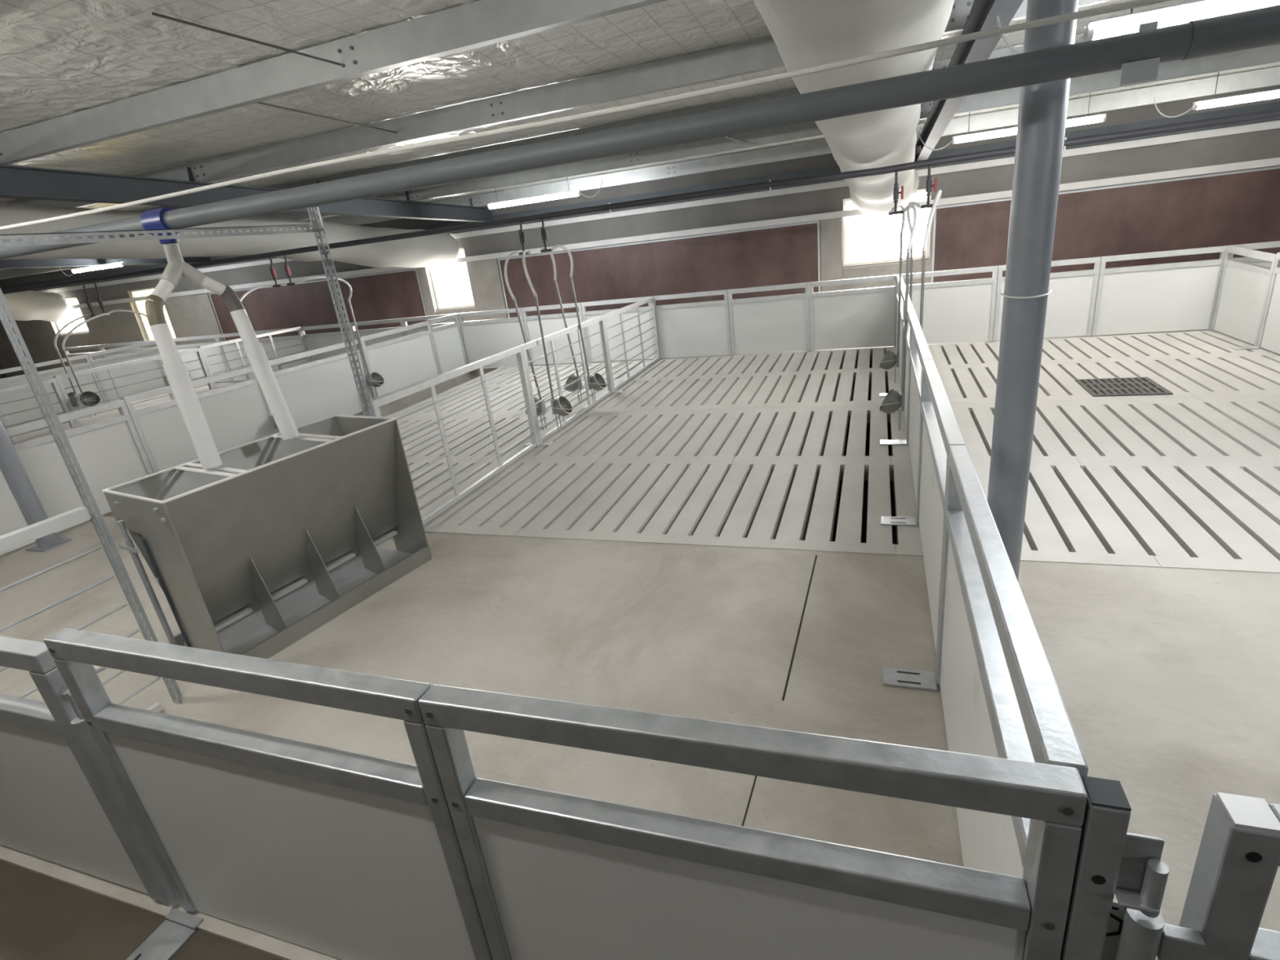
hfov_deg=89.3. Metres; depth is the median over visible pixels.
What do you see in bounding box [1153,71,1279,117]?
tube light
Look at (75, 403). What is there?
bowl
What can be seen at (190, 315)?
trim
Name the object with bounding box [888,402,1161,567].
floor panel
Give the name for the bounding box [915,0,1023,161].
rafter
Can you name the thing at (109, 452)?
fence panel
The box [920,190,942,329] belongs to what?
bowl drinker
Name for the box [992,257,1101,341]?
fence panel
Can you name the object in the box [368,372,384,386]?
bowl
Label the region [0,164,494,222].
rafter
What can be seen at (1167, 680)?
floor
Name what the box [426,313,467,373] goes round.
fence panel
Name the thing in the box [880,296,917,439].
fence panel
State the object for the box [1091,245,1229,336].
fence panel
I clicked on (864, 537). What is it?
floor
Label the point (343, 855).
fence panel
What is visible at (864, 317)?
fence panel
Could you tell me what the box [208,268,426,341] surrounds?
cooling pad
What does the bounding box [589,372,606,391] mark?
bowl
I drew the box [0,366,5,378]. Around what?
wall
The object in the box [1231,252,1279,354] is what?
fence panel
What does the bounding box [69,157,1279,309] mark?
trim
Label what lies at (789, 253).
cooling pad
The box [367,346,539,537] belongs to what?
fence panel
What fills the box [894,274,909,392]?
fence panel
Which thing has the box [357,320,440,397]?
fence panel
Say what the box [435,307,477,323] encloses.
trim
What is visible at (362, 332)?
fence panel
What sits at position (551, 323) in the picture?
fence panel
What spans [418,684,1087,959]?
fence panel
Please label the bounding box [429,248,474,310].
window
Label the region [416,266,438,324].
trim
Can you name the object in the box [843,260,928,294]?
trim
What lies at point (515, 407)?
floor panel
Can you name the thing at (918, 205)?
bowl drinker
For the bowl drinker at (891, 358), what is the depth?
6.06 m
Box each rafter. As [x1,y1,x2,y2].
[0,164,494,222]
[0,257,210,268]
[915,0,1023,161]
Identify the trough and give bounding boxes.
[102,414,431,658]
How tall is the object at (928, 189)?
0.291 m
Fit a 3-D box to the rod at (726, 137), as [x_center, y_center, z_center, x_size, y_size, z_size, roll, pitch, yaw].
[0.760,-3.376,6.351,0.018,0.148,1.574,10,26,38]
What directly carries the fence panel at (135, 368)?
on the floor at (1167, 680)
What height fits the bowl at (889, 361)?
0.188 m
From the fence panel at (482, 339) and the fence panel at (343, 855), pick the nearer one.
the fence panel at (343, 855)
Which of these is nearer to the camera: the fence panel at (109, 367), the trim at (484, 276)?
the fence panel at (109, 367)
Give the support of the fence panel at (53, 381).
on the floor at (1167, 680)
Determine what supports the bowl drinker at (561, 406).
attached to the fence panel at (550, 337)
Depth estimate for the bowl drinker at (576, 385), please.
6.78 m
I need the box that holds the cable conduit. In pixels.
[0,0,1171,230]
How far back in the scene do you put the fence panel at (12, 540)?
2.40 m
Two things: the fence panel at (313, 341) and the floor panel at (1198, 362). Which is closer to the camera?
the floor panel at (1198, 362)
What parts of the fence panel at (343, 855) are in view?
post, rail, rail, post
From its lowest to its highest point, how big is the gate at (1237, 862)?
0.909 m
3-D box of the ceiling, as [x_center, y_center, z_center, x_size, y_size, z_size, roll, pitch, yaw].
[-4.996,-2.333,4.538,28.004,0.746,14.004,1,22,20]
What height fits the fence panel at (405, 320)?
0.857 m
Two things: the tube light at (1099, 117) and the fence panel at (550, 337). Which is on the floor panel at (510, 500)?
the fence panel at (550, 337)
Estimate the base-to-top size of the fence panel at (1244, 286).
0.852 m
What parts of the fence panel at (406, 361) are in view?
post, rail, rail, post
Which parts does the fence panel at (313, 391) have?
rail, rail, post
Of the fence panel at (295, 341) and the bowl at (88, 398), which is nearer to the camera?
the bowl at (88, 398)
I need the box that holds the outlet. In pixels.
[140,206,179,244]
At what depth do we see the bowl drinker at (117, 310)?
8.31 m
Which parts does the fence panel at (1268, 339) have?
foot plate, post, rail, rail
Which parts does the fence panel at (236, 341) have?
post, rail, rod, rod, rod, rod, post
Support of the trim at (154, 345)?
attached to the wall at (1260, 144)
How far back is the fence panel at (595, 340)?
9.18 m
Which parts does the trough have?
adjusting rod, plate, plate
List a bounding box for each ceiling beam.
[0,0,667,164]
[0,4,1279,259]
[4,0,1115,207]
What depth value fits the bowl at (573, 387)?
6.80 m
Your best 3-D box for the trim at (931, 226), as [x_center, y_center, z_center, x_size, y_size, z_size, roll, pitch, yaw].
[3.900,-2.833,8.726,0.030,1.574,0.029,1,22,20]
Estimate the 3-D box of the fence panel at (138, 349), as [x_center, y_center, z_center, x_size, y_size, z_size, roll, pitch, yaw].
[-9.156,-2.244,12.401,1.035,0.857,0.050,1,22,20]
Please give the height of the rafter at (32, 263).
0.839 m
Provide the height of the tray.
0.100 m
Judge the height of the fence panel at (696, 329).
0.857 m
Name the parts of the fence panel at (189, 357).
rail, rail, post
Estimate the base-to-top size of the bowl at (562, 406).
0.188 m
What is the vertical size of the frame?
2.005 m
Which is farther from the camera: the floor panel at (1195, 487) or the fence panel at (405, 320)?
the fence panel at (405, 320)
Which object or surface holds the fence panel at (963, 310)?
on the floor panel at (967, 371)
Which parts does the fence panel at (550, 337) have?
post, foot plate, rail, rod, rod, rod, rod, rod, rod, post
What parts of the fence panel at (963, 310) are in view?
rail, rail, post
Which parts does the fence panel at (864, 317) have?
post, rail, rail, post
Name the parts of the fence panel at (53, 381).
rod, rail, rod, rod, rod, post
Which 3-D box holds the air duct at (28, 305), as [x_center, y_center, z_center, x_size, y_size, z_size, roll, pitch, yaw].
[-14.178,-2.383,10.224,0.847,1.165,9.144,0,22,17]
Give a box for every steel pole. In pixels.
[0,418,72,552]
[986,0,1078,581]
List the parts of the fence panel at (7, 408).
rail, rail, post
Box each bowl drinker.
[53,315,90,409]
[62,312,108,417]
[107,309,190,377]
[240,284,279,432]
[294,275,384,397]
[503,251,546,430]
[522,249,573,430]
[540,246,582,404]
[551,244,608,403]
[874,204,917,430]
[875,204,905,382]
[906,201,933,359]
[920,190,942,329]
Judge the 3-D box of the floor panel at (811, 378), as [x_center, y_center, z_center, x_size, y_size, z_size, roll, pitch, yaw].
[2.138,-1.129,7.205,1.118,0.120,2.728,1,22,20]
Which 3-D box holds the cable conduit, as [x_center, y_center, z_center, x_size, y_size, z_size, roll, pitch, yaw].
[-1.593,-1.238,2.663,18.700,0.031,0.017,1,22,20]
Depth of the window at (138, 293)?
13.75 m
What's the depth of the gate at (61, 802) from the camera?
1.83 m
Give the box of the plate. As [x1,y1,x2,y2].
[126,908,203,959]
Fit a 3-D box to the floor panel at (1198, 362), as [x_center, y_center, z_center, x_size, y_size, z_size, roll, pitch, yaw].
[5.298,-1.086,6.065,1.118,0.120,2.728,1,22,20]
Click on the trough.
(253, 553)
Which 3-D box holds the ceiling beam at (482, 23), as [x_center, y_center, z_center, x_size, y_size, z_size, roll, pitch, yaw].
[-4.954,-2.271,4.653,27.900,0.165,0.074,1,22,20]
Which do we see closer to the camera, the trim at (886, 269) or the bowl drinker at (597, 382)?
the bowl drinker at (597, 382)
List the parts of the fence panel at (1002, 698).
foot plate, post, rail, rail, post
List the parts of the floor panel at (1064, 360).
drain grate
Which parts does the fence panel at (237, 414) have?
post, rail, rail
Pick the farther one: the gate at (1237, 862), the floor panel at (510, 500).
the floor panel at (510, 500)
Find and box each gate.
[0,635,177,903]
[1115,791,1279,959]
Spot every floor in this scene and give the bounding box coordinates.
[0,328,1279,959]
[804,422,897,544]
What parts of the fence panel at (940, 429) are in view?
foot plate, post, rail, post, rail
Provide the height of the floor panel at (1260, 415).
0.120 m
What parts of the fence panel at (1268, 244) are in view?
rail, rail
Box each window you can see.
[55,297,88,334]
[129,287,176,340]
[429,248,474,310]
[843,188,930,266]
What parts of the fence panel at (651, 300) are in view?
post, foot plate, rail, rod, rod, rod, rod, rod, rod, post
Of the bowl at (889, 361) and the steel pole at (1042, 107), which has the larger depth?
the bowl at (889, 361)
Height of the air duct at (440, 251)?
1.125 m
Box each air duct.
[0,203,459,270]
[1,290,70,322]
[753,0,954,217]
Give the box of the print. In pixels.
[1106,906,1126,936]
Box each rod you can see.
[151,12,340,65]
[256,102,397,133]
[722,136,757,145]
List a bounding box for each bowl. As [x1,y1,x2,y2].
[67,391,79,407]
[80,391,100,406]
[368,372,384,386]
[525,396,541,415]
[553,395,573,416]
[564,373,577,391]
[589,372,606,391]
[879,349,897,369]
[879,388,902,413]
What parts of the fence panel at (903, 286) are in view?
post, rail, post, rail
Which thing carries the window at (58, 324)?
in the wall at (1260, 144)
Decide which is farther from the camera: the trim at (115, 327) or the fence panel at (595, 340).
the trim at (115, 327)
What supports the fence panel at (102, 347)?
on the floor at (1167, 680)
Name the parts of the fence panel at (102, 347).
post, rail, rail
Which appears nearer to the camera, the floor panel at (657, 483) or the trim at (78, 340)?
the floor panel at (657, 483)
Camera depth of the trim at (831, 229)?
9.02 m
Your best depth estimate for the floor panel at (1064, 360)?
5.94 m
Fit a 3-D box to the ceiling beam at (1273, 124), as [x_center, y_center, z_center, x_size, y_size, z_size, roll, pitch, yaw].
[-2.767,-4.043,10.650,28.000,0.080,0.039,1,22,20]
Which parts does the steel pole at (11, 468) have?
plate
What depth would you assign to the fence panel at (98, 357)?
13.01 m
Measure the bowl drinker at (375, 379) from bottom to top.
1.518 m
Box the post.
[1059,775,1168,959]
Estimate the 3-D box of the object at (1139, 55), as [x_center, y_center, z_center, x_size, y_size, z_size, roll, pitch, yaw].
[-1.572,-1.514,2.562,18.800,0.931,0.085,1,22,20]
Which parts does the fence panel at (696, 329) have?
rail, rail, post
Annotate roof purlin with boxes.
[262,44,1279,219]
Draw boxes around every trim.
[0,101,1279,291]
[0,320,69,377]
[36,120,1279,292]
[57,333,97,354]
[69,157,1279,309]
[79,302,147,351]
[147,341,178,347]
[164,293,224,345]
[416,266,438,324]
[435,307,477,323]
[466,258,507,319]
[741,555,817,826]
[820,217,842,292]
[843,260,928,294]
[928,207,933,283]
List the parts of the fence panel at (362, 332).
post, rail, rail, post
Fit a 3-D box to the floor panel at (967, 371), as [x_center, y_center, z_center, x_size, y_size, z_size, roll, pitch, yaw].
[3.191,-1.115,6.825,1.118,0.120,2.728,1,22,20]
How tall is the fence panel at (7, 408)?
0.872 m
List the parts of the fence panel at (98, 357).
rail, rail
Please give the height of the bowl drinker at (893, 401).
1.600 m
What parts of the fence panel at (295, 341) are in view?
rail, rail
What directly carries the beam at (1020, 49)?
on the rafter at (20, 182)
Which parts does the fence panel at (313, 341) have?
post, rail, rail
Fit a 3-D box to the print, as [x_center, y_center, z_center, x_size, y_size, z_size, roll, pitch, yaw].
[0.657,0.618,0.910,0.046,0.069,0.001,1,22,20]
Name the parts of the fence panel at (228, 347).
post, rail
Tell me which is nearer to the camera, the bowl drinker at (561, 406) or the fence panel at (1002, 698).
the fence panel at (1002, 698)
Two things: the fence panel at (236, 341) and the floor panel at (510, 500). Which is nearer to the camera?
the floor panel at (510, 500)
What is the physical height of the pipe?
0.080 m
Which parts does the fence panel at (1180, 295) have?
post, rail, rail, post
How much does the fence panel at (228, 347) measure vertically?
0.857 m
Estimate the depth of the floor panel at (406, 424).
7.12 m
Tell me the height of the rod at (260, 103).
0.052 m
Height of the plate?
0.018 m
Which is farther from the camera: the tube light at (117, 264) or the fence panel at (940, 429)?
the tube light at (117, 264)
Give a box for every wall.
[0,84,1279,377]
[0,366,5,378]
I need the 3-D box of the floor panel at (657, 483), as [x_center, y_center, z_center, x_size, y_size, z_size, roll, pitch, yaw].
[0.192,-0.113,5.150,1.118,0.120,2.848,1,22,20]
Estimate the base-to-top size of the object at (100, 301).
0.411 m
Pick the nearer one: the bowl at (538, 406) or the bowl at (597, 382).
the bowl at (538, 406)
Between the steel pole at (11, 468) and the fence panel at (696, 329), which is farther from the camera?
the fence panel at (696, 329)
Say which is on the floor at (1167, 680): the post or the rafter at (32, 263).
the post
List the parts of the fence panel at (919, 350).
foot plate, post, rail, post, rail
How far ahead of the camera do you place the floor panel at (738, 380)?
7.29 m
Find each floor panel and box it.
[384,364,564,417]
[392,415,462,446]
[403,413,551,500]
[417,410,650,536]
[463,360,635,415]
[513,408,762,544]
[570,355,711,412]
[651,351,794,410]
[684,404,895,555]
[762,346,886,408]
[884,341,998,403]
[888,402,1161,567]
[984,335,1195,400]
[1035,397,1279,573]
[1094,329,1279,397]
[1196,395,1279,448]
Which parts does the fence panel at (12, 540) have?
rail, rod, rod, rod, rod, rod, rod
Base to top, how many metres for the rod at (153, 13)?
0.132 m
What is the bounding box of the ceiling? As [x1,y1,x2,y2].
[0,0,1279,270]
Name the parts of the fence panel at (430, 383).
post, rail, rod, rod, rod, rod, rod, rod, post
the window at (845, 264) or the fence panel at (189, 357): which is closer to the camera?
the window at (845, 264)
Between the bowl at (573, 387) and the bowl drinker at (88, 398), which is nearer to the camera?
the bowl at (573, 387)
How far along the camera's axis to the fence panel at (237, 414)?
6.24 m
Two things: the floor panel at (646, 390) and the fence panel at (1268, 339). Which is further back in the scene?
the floor panel at (646, 390)
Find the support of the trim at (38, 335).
attached to the wall at (1260, 144)
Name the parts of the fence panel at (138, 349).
rail, rail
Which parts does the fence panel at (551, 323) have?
post, rail, rail, post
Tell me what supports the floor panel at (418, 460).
on the floor at (1167, 680)
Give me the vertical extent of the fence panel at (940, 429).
0.922 m
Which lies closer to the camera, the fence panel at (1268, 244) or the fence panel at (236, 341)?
the fence panel at (1268, 244)
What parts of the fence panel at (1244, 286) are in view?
post, rail, rail, post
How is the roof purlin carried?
on the rafter at (20, 182)
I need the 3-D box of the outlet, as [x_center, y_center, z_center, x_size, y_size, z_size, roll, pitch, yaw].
[-2.149,-1.147,2.929,0.120,0.148,0.112,1,22,20]
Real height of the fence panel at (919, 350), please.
0.911 m
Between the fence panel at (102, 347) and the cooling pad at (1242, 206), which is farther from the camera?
the fence panel at (102, 347)
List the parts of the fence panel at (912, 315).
foot plate, post, rail, post, rail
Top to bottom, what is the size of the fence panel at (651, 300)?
0.880 m
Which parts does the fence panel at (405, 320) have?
post, rail, rail, post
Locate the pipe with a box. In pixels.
[1,108,1279,294]
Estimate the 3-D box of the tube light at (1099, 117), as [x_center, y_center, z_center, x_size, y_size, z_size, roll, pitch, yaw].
[3.548,-3.439,6.243,1.595,0.294,0.072,1,22,20]
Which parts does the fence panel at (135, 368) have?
post, rail, rail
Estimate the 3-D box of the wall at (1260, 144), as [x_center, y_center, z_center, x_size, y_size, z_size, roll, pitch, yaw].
[-2.631,-3.367,11.053,28.000,2.820,0.250,1,22,20]
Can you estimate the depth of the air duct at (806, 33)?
2.23 m
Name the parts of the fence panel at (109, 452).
rail, rail, post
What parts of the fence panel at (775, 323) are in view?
post, rail, rail, post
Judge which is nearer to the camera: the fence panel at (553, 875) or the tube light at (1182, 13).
the fence panel at (553, 875)
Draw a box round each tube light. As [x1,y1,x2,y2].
[58,259,125,275]
[487,178,603,209]
[918,93,1106,150]
[995,0,1279,54]
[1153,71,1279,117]
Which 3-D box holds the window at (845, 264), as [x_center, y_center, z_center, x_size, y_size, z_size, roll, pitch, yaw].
[3.333,-3.413,8.797,1.090,0.870,0.060,1,22,20]
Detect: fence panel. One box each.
[0,354,106,426]
[0,377,76,443]
[0,399,153,555]
[0,506,163,711]
[43,627,493,959]
[53,347,214,426]
[64,344,103,364]
[85,341,169,402]
[98,342,137,358]
[120,365,279,473]
[133,339,157,351]
[173,334,231,382]
[197,326,311,388]
[215,332,256,381]
[254,328,306,371]
[268,338,376,426]
[301,322,354,361]
[350,318,405,349]
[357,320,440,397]
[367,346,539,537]
[401,313,468,364]
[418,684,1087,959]
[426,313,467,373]
[457,307,530,368]
[518,315,613,445]
[521,302,589,365]
[581,296,656,362]
[600,297,660,393]
[650,289,731,358]
[727,282,810,355]
[808,274,897,351]
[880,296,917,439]
[880,319,933,518]
[880,359,965,675]
[882,444,1088,881]
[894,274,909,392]
[901,266,998,344]
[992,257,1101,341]
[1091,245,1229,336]
[1211,246,1276,346]
[1229,240,1279,267]
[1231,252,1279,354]
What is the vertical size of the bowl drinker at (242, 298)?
1.588 m
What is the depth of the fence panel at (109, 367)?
8.38 m
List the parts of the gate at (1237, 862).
hinge arm, post, rail, rail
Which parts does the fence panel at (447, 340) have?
post, rail, rail, post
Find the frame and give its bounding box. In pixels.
[0,206,374,703]
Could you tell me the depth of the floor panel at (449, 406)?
8.39 m
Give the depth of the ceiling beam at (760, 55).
4.68 m
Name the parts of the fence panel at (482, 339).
post, rail, rail, post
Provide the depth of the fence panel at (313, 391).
7.50 m
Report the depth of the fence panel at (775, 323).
8.48 m
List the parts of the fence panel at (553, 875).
post, rail, rail, post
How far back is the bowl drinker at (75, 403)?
7.94 m
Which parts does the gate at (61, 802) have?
rail, rail, latch plate, post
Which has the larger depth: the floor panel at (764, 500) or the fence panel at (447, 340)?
the fence panel at (447, 340)
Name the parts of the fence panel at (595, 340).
post, rail, rail, post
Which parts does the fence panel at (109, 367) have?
post, rail, rod, rod, rod, rod, post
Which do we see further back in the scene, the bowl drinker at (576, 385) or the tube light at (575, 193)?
the tube light at (575, 193)
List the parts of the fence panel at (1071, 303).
post, rail, rail, post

